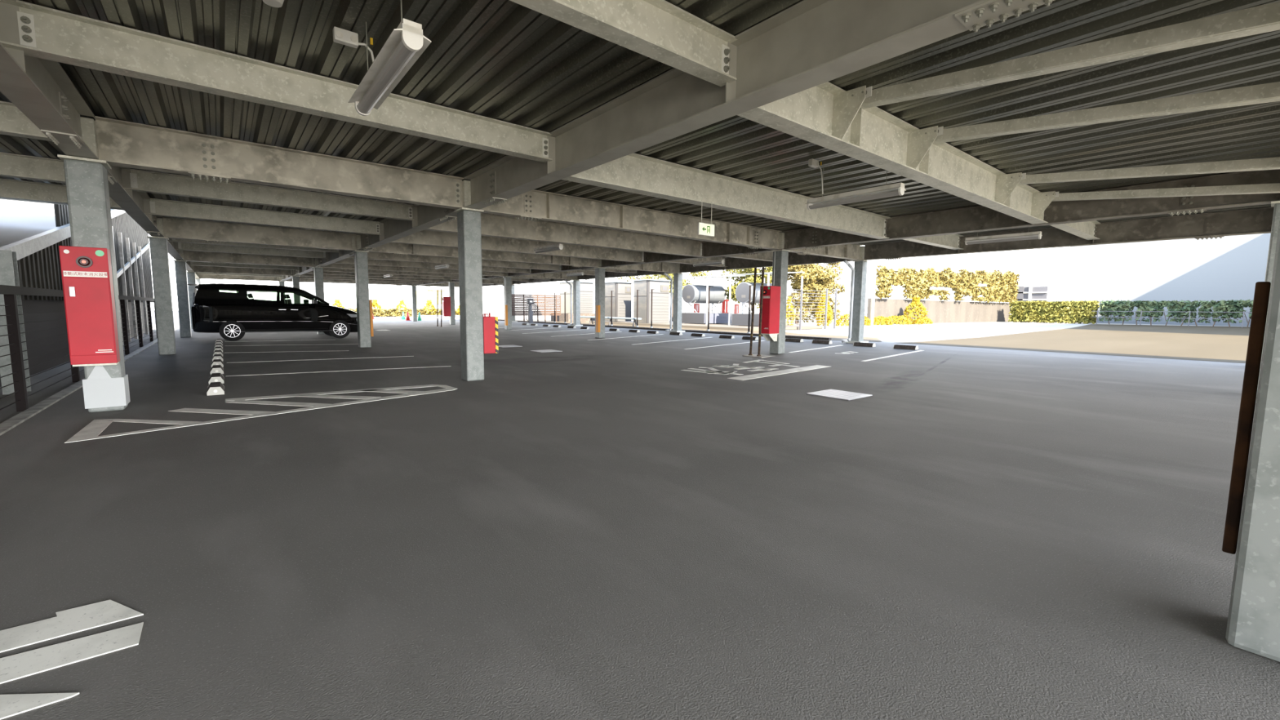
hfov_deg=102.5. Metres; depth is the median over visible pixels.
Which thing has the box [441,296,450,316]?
upper cabinet
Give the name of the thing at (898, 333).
road
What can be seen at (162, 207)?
ceiling beam
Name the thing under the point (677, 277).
steel column
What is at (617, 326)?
curb
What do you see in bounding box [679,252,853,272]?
girder
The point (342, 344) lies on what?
parking line
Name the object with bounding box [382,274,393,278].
lamp
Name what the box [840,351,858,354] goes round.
painted marking
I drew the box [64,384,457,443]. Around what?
hatched marking
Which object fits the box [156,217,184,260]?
girder
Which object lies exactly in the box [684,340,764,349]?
parking line
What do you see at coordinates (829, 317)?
cone shrub
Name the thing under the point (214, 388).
wheel stop
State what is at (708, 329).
fence post
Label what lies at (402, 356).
parking line
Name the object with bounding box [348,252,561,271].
ceiling beam
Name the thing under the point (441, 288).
pole
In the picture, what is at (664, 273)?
downpipe
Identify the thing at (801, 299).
gate
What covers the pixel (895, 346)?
wheel stop
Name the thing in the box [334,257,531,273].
ceiling beam
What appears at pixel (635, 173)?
ceiling beam
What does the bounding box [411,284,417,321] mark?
steel column
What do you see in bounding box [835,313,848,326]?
shrub
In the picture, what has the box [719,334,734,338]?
wheel stop
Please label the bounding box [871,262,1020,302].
hedge
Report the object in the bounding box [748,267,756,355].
pole
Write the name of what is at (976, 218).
girder
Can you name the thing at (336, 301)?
cone shrub
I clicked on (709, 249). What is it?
girder
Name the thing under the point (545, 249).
diffuser
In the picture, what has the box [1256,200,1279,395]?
steel column
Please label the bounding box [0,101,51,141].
ceiling beam
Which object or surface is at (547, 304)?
fence
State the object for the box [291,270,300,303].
steel column
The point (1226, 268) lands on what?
building
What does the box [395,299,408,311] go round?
cone shrub
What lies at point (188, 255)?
cross beam
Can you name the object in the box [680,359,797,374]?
painted marking
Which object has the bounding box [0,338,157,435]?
curb
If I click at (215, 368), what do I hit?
wheel stop
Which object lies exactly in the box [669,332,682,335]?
wheel stop
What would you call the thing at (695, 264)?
diffuser
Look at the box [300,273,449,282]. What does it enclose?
cross beam
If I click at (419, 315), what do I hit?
traffic cone
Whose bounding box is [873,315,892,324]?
shrub
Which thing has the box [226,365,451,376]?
parking line
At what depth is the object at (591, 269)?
22.85 m
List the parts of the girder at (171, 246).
stiffener plate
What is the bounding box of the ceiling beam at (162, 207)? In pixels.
[143,198,381,235]
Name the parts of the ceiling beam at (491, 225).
plate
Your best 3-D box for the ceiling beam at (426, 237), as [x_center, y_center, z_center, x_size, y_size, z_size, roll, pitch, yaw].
[-2.890,-3.180,14.475,7.890,0.432,0.200,-4,7,-39]
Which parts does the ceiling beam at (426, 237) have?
plate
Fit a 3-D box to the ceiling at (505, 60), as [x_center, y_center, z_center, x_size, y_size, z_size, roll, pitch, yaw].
[-5.732,-3.804,17.831,16.238,0.075,44.600,-4,7,-39]
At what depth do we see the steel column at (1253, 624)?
1.72 m
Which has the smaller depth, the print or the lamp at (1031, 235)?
the print
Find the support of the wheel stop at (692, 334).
on the floor
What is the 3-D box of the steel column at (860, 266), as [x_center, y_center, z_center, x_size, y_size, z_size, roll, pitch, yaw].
[6.596,-1.909,15.470,0.480,2.925,0.480,-4,7,-39]
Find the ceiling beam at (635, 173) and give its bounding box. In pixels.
[561,152,892,239]
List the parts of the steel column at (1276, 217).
cap plate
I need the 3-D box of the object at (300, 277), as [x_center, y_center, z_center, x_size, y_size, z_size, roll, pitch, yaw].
[-16.249,-4.936,30.877,7.890,0.432,0.200,-4,7,-39]
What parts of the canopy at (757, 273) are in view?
post, post, post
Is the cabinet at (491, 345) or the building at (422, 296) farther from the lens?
the building at (422, 296)
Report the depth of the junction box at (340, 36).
3.59 m
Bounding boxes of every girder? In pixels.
[0,0,98,159]
[94,120,164,236]
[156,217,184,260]
[186,261,193,271]
[280,275,292,281]
[293,266,314,275]
[315,249,354,267]
[355,204,457,251]
[412,281,448,285]
[451,275,503,282]
[463,0,1054,209]
[482,283,503,286]
[506,265,593,276]
[512,278,571,284]
[575,270,672,279]
[600,240,773,267]
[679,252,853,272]
[782,168,1279,249]
[863,206,1274,260]
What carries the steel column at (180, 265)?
on the floor
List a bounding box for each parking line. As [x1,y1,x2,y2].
[224,343,357,346]
[226,355,413,363]
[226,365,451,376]
[240,350,349,352]
[588,333,663,340]
[635,337,711,344]
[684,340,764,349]
[788,345,840,352]
[862,350,924,361]
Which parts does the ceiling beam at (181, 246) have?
plate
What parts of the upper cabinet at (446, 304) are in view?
door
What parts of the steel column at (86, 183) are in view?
cap plate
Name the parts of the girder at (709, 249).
stiffener plate, flange plate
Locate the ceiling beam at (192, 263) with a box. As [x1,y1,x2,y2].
[188,261,299,270]
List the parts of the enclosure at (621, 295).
panel, louvre panel, panel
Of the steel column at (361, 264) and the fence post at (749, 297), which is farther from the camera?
the fence post at (749, 297)
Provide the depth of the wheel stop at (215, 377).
7.52 m
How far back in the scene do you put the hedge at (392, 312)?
56.02 m
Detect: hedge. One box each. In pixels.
[345,307,459,316]
[871,262,1020,302]
[1008,300,1099,324]
[1098,298,1253,323]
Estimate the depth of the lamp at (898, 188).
6.53 m
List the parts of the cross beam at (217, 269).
splice plate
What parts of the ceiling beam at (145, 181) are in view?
plate, plate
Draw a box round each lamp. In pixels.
[191,292,195,306]
[347,0,431,115]
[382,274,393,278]
[434,263,449,269]
[533,243,564,253]
[566,271,584,276]
[692,259,724,266]
[805,169,906,209]
[964,226,1042,244]
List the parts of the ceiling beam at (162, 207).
plate, plate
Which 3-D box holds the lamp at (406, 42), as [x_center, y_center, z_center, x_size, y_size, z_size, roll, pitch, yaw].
[-1.608,-1.994,3.213,0.190,0.567,1.260,-4,7,-39]
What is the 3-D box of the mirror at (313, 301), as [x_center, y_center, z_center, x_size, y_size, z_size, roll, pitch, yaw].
[-10.958,-1.933,17.294,0.170,0.180,0.180,-4,7,-39]
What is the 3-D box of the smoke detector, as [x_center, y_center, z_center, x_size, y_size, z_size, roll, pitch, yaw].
[-2.290,-2.249,3.200,0.140,0.060,0.140,-4,7,-39]
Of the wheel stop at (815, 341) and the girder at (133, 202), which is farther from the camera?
the wheel stop at (815, 341)
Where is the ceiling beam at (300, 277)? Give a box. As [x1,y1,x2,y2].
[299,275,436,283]
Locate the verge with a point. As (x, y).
(833, 337)
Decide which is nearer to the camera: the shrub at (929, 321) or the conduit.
the conduit
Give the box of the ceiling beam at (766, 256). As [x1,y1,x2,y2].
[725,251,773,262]
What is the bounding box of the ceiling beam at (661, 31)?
[509,0,737,86]
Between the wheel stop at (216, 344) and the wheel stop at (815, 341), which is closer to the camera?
the wheel stop at (216, 344)
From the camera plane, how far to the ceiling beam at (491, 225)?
12.19 m
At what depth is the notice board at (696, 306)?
34.03 m
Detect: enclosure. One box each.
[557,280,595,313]
[604,281,634,321]
[631,279,670,323]
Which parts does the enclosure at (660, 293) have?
panel, panel, louvre panel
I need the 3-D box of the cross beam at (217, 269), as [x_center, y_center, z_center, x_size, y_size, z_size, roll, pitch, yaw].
[-19.238,-4.360,25.070,3.860,0.488,0.210,-4,7,-39]
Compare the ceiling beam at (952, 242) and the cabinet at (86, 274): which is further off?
the ceiling beam at (952, 242)
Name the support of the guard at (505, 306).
attached to the steel column at (507, 280)
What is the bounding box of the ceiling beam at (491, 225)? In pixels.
[423,213,706,257]
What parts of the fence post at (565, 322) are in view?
post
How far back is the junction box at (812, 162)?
6.58 m
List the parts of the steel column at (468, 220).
cap plate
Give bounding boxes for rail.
[1091,310,1252,327]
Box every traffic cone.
[404,311,411,320]
[417,311,421,320]
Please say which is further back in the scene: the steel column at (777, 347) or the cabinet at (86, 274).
the steel column at (777, 347)
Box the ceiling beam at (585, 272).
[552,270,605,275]
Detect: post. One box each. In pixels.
[0,249,31,395]
[553,292,556,322]
[564,292,566,323]
[610,290,613,325]
[635,289,639,327]
[649,288,653,328]
[706,287,711,331]
[746,284,752,333]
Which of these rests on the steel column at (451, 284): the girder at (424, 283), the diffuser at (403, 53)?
the girder at (424, 283)
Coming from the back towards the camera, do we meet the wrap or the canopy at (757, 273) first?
the canopy at (757, 273)
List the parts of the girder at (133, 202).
flange plate, stiffener plate, stiffener plate, flange plate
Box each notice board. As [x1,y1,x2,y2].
[693,303,699,312]
[721,299,731,313]
[733,304,738,313]
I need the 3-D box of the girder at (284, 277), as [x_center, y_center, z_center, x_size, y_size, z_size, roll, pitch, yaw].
[-20.165,-4.801,29.418,0.220,0.488,7.760,-4,7,-39]
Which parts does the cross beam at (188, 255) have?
splice plate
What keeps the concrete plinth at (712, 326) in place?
on the road
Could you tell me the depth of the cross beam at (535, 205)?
9.72 m
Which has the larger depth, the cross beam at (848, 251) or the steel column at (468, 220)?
the cross beam at (848, 251)
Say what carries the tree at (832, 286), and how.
on the road
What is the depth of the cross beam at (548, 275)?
26.64 m
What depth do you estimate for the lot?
45.27 m
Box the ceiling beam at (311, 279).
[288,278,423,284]
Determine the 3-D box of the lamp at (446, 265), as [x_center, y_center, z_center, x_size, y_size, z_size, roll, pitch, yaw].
[-7.287,-3.605,18.889,0.190,0.567,1.260,-4,7,-39]
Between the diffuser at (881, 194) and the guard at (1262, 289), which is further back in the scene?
the diffuser at (881, 194)
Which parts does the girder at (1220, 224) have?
splice plate, flange plate, flange plate, splice plate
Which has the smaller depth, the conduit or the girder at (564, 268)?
the conduit
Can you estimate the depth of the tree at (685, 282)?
34.87 m
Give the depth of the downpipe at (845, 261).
15.31 m
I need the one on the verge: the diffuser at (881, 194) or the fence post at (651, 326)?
the fence post at (651, 326)
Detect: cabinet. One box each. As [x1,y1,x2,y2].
[58,245,119,366]
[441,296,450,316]
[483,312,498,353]
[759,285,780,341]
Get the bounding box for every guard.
[368,299,373,336]
[504,305,507,325]
[595,305,599,332]
[1222,281,1271,554]
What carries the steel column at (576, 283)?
on the floor
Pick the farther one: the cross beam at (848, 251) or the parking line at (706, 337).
the parking line at (706, 337)
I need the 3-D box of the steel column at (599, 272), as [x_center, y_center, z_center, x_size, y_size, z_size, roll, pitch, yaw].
[-1.491,-2.302,19.142,0.340,3.020,0.340,-4,7,-39]
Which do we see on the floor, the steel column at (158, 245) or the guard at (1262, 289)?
the steel column at (158, 245)
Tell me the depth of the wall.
44.17 m
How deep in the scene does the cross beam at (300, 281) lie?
34.84 m
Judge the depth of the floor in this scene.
2.66 m
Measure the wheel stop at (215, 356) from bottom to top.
0.102 m
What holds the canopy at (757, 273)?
on the concrete plinth at (712, 326)
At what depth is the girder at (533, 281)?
31.15 m
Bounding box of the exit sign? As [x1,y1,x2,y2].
[697,200,714,236]
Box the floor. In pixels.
[0,319,1279,719]
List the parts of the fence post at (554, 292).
post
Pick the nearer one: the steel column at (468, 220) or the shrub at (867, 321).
the steel column at (468, 220)
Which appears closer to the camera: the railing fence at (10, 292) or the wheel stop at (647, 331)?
the railing fence at (10, 292)
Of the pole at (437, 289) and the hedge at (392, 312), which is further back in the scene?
the hedge at (392, 312)
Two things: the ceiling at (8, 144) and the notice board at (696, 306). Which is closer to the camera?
the ceiling at (8, 144)
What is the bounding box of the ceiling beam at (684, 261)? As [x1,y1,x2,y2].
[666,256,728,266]
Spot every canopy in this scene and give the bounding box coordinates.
[682,275,745,324]
[728,271,804,325]
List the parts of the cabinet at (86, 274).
door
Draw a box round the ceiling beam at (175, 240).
[168,238,339,253]
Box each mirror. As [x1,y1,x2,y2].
[302,299,309,303]
[311,298,317,304]
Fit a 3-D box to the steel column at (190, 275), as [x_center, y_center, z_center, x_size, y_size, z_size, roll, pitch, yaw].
[-20.828,-2.944,23.927,0.340,3.055,0.340,-4,7,-39]
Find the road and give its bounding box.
[420,311,1238,342]
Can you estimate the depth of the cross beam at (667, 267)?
20.65 m
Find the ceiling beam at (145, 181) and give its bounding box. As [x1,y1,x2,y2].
[122,168,414,221]
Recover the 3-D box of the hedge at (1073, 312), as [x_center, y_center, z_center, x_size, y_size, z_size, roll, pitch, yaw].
[37.737,-4.322,47.109,1.711,2.185,6.522,-4,7,-39]
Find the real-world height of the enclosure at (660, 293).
2.510 m
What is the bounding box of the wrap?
[82,365,130,408]
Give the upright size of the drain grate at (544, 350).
0.012 m
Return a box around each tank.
[682,284,725,324]
[735,281,772,325]
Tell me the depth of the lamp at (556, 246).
12.67 m
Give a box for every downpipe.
[564,279,572,325]
[663,272,672,331]
[841,259,854,342]
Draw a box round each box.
[333,26,374,62]
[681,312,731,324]
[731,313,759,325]
[808,158,823,194]
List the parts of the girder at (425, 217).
splice plate, flange plate, stiffener plate, stiffener plate, splice plate, flange plate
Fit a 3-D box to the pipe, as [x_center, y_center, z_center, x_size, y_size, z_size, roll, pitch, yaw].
[-1.974,-2.197,29.605,0.320,0.478,6.200,-4,7,-39]
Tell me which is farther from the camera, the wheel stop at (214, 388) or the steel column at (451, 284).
the steel column at (451, 284)
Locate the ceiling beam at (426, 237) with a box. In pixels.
[390,230,644,262]
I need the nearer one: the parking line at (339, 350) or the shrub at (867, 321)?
the parking line at (339, 350)
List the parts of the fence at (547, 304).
post, post, post, post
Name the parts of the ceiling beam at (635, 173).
plate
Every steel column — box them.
[57,116,128,412]
[146,217,176,355]
[173,249,191,337]
[186,265,195,328]
[195,273,200,284]
[278,276,285,303]
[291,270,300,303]
[312,257,325,334]
[352,235,371,347]
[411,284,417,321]
[447,279,455,324]
[453,180,484,381]
[503,272,512,329]
[511,280,517,322]
[570,275,582,326]
[593,259,606,337]
[669,262,684,332]
[769,232,790,354]
[844,245,869,343]
[1225,219,1279,662]
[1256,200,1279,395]
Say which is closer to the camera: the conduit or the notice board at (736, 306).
the conduit
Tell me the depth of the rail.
40.65 m
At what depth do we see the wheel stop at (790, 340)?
16.23 m
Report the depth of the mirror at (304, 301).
18.93 m
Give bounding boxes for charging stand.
[525,293,535,323]
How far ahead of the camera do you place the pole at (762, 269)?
12.49 m
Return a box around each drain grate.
[498,344,522,347]
[530,349,562,352]
[806,389,872,400]
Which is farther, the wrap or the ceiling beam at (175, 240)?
the ceiling beam at (175, 240)
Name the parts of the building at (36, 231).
post, post, post, post, post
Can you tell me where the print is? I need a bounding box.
[95,349,113,352]
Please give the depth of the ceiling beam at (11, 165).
6.84 m
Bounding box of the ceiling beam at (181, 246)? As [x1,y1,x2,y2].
[175,242,326,258]
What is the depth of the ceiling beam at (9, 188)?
8.30 m
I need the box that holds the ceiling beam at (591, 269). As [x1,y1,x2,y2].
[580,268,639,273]
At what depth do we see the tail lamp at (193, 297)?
15.58 m
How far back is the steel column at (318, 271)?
20.16 m
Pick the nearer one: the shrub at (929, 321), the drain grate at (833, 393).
the drain grate at (833, 393)
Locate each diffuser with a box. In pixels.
[356,40,416,114]
[535,247,559,253]
[693,262,721,266]
[808,191,898,209]
[966,235,1038,244]
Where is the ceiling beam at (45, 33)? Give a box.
[0,0,552,163]
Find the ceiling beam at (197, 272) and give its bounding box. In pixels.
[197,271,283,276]
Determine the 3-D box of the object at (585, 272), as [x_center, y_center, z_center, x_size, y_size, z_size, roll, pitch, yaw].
[-3.280,-4.209,24.349,3.920,0.342,0.200,-4,7,-39]
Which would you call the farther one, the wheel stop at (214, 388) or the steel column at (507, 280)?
the steel column at (507, 280)
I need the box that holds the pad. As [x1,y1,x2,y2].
[742,354,773,357]
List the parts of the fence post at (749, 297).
post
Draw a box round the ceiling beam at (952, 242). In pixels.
[902,234,964,249]
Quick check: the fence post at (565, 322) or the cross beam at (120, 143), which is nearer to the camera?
the cross beam at (120, 143)
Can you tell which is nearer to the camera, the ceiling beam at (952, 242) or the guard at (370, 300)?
the ceiling beam at (952, 242)
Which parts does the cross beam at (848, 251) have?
flange plate, stiffener plate, stiffener plate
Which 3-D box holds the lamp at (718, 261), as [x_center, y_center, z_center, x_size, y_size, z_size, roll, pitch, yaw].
[2.168,-3.261,16.325,0.190,0.567,1.260,-4,7,-39]
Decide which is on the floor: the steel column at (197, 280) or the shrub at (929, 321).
the steel column at (197, 280)
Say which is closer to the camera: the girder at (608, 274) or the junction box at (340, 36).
the junction box at (340, 36)
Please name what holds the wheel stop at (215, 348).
on the floor
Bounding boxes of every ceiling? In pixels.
[0,91,66,185]
[19,0,1279,257]
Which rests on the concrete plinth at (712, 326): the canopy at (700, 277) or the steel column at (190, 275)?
the canopy at (700, 277)
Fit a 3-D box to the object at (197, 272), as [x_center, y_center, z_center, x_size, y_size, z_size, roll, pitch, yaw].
[-22.600,-4.897,29.142,3.960,0.287,0.150,-4,7,-39]
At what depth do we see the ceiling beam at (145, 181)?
8.40 m
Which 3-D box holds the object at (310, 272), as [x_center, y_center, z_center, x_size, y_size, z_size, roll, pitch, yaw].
[-12.909,-4.497,26.776,7.890,0.432,0.200,-4,7,-39]
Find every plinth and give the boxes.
[551,313,595,321]
[590,320,822,330]
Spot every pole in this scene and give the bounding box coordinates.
[436,288,438,326]
[440,288,442,326]
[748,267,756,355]
[756,266,764,355]
[870,262,876,327]
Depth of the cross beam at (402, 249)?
16.39 m
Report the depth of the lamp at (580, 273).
22.40 m
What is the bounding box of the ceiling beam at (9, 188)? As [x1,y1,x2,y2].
[0,177,122,208]
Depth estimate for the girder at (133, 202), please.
7.81 m
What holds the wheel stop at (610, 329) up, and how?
on the floor
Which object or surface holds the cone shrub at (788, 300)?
on the road
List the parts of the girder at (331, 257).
stiffener plate, stiffener plate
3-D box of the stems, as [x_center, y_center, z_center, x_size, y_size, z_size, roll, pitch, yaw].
[44.697,-2.944,38.284,0.230,1.158,15.121,-4,7,-39]
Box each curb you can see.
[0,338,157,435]
[497,319,831,340]
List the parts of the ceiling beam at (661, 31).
plate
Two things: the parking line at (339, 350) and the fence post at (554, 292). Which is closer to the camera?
the parking line at (339, 350)
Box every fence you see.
[0,284,157,411]
[511,293,560,322]
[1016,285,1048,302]
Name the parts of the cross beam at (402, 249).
splice plate, flange plate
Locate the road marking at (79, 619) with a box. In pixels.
[0,600,143,719]
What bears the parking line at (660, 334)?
on the floor
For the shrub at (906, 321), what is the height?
0.774 m
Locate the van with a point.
(231, 315)
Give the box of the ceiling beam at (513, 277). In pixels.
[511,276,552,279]
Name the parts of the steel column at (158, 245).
cap plate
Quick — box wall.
[866,297,1011,324]
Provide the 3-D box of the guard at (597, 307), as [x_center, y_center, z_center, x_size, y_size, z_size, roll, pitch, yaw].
[-1.559,-1.497,19.073,0.100,1.000,0.155,-4,7,-39]
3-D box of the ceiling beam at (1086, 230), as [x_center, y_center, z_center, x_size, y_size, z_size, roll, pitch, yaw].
[8.410,-2.673,9.997,3.920,0.342,0.200,-4,7,-39]
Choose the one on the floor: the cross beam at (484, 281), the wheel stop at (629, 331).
the wheel stop at (629, 331)
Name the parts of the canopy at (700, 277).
post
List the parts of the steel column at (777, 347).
cap plate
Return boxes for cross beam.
[0,197,124,210]
[93,115,463,209]
[162,217,356,250]
[182,250,315,266]
[193,265,293,275]
[199,273,279,280]
[283,280,412,285]
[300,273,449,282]
[322,262,506,276]
[365,242,597,267]
[419,283,458,287]
[456,279,503,284]
[479,189,782,249]
[511,272,575,279]
[606,262,676,272]
[788,243,862,260]
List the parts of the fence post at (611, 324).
post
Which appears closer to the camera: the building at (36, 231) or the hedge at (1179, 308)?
the building at (36, 231)
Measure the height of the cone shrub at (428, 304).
1.965 m
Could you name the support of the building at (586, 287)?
on the road
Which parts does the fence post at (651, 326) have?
post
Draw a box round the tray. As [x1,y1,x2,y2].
[72,361,119,366]
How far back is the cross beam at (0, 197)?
9.19 m
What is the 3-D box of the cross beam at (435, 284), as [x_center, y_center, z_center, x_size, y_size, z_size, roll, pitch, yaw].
[-14.970,-5.674,38.708,3.760,0.488,0.210,-4,7,-39]
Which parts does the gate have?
post, post, post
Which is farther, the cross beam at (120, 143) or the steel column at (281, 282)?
the steel column at (281, 282)
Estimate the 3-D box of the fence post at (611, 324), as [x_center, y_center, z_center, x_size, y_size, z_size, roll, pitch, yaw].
[-1.534,-2.808,28.345,0.209,1.935,0.138,-4,7,-39]
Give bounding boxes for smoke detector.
[262,0,284,7]
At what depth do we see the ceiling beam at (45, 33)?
4.05 m
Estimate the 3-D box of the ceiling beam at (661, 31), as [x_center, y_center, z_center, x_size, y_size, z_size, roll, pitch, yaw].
[-0.892,-2.043,2.489,3.960,0.287,0.150,-4,7,-39]
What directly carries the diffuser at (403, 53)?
attached to the lamp at (406, 42)
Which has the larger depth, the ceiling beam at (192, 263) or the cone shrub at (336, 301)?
the cone shrub at (336, 301)
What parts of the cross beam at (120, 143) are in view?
splice plate, flange plate, plate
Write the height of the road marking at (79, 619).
0.004 m
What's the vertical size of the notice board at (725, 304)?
1.640 m
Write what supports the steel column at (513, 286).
on the floor
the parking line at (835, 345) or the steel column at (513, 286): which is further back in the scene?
the steel column at (513, 286)
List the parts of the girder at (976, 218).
splice plate, stiffener plate, flange plate, splice plate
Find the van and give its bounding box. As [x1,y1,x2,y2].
[186,281,357,341]
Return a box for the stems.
[1106,311,1250,327]
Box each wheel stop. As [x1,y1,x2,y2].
[206,381,224,395]
[208,373,224,384]
[209,364,223,374]
[211,359,223,367]
[212,354,223,361]
[213,343,222,348]
[213,346,222,351]
[213,350,222,355]
[580,326,590,328]
[608,328,619,331]
[628,329,639,332]
[646,330,658,333]
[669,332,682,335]
[690,333,705,337]
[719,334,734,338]
[742,336,758,340]
[785,337,803,342]
[812,339,831,344]
[853,342,875,346]
[893,344,918,350]
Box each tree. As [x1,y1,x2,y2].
[617,275,670,291]
[644,271,712,320]
[720,266,772,313]
[786,263,837,323]
[791,262,847,322]
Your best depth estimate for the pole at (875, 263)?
29.73 m
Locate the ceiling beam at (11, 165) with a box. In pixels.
[0,151,65,182]
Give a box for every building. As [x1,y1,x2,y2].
[0,199,153,386]
[406,289,445,309]
[1063,232,1271,326]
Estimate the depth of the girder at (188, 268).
21.79 m
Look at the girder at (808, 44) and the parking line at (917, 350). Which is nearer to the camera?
the girder at (808, 44)
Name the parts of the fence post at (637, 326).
post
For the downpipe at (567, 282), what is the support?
on the floor
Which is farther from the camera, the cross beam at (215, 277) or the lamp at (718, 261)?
the cross beam at (215, 277)
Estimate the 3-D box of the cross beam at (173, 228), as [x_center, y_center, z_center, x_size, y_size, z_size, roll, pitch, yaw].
[-9.219,-3.043,12.769,3.860,0.488,0.210,-4,7,-39]
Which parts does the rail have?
rail, rail, post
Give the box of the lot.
[151,310,448,324]
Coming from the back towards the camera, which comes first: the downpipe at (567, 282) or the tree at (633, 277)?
the tree at (633, 277)
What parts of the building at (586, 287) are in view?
panel, panel, louvre panel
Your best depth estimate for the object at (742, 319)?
26.56 m
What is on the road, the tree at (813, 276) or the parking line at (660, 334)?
the tree at (813, 276)
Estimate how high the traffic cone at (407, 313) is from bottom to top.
0.680 m
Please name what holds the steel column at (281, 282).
on the floor
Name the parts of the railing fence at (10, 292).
post, post, rail, post, post, post, post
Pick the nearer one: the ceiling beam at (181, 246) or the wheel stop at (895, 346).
the wheel stop at (895, 346)
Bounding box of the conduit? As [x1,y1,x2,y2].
[773,251,775,285]
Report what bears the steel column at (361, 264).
on the floor
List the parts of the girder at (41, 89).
stiffener plate, flange plate, splice plate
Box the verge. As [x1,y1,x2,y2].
[501,318,881,342]
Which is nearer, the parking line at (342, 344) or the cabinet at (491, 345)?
the cabinet at (491, 345)
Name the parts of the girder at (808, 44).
splice plate, flange plate, stiffener plate, stiffener plate, flange plate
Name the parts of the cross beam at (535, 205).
flange plate, splice plate, stiffener plate, stiffener plate, stiffener plate, stiffener plate, splice plate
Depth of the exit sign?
7.29 m
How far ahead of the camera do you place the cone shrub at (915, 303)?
37.86 m
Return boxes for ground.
[902,324,1249,363]
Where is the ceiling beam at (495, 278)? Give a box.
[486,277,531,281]
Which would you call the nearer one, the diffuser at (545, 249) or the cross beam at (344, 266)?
the diffuser at (545, 249)
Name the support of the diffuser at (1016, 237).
attached to the lamp at (1031, 235)
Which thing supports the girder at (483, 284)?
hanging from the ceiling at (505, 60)
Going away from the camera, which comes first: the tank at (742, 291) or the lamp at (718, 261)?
the lamp at (718, 261)
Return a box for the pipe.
[580,315,641,326]
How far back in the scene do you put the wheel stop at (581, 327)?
24.84 m
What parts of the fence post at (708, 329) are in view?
post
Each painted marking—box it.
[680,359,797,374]
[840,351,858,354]
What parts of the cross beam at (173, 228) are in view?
splice plate, flange plate, plate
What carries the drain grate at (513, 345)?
on the floor
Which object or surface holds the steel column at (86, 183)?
on the floor
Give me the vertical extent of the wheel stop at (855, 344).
0.102 m
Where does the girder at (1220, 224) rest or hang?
on the steel column
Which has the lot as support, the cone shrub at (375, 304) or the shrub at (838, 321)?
the cone shrub at (375, 304)
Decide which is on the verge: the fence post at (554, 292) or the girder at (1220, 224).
the fence post at (554, 292)
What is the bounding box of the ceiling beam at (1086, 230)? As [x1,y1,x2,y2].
[1050,220,1100,239]
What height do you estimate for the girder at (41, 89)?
0.488 m
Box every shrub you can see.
[332,298,345,308]
[372,298,382,314]
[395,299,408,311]
[422,300,436,316]
[786,296,795,325]
[814,293,832,325]
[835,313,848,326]
[864,315,871,325]
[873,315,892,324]
[883,315,911,324]
[902,296,928,324]
[913,317,933,324]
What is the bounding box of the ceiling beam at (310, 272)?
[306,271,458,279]
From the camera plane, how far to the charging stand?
32.06 m
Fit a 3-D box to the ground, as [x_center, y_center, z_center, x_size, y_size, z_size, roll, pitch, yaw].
[46.132,0.923,5.189,45.900,0.001,69.800,-4,7,-39]
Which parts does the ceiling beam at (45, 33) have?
plate, plate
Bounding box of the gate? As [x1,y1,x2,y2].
[785,288,837,329]
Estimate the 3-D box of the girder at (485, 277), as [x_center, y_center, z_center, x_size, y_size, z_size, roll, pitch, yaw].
[-8.994,-4.578,28.240,0.220,0.488,7.760,-4,7,-39]
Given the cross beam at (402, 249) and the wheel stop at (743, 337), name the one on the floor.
the wheel stop at (743, 337)
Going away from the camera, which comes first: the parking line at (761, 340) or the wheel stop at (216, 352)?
the wheel stop at (216, 352)

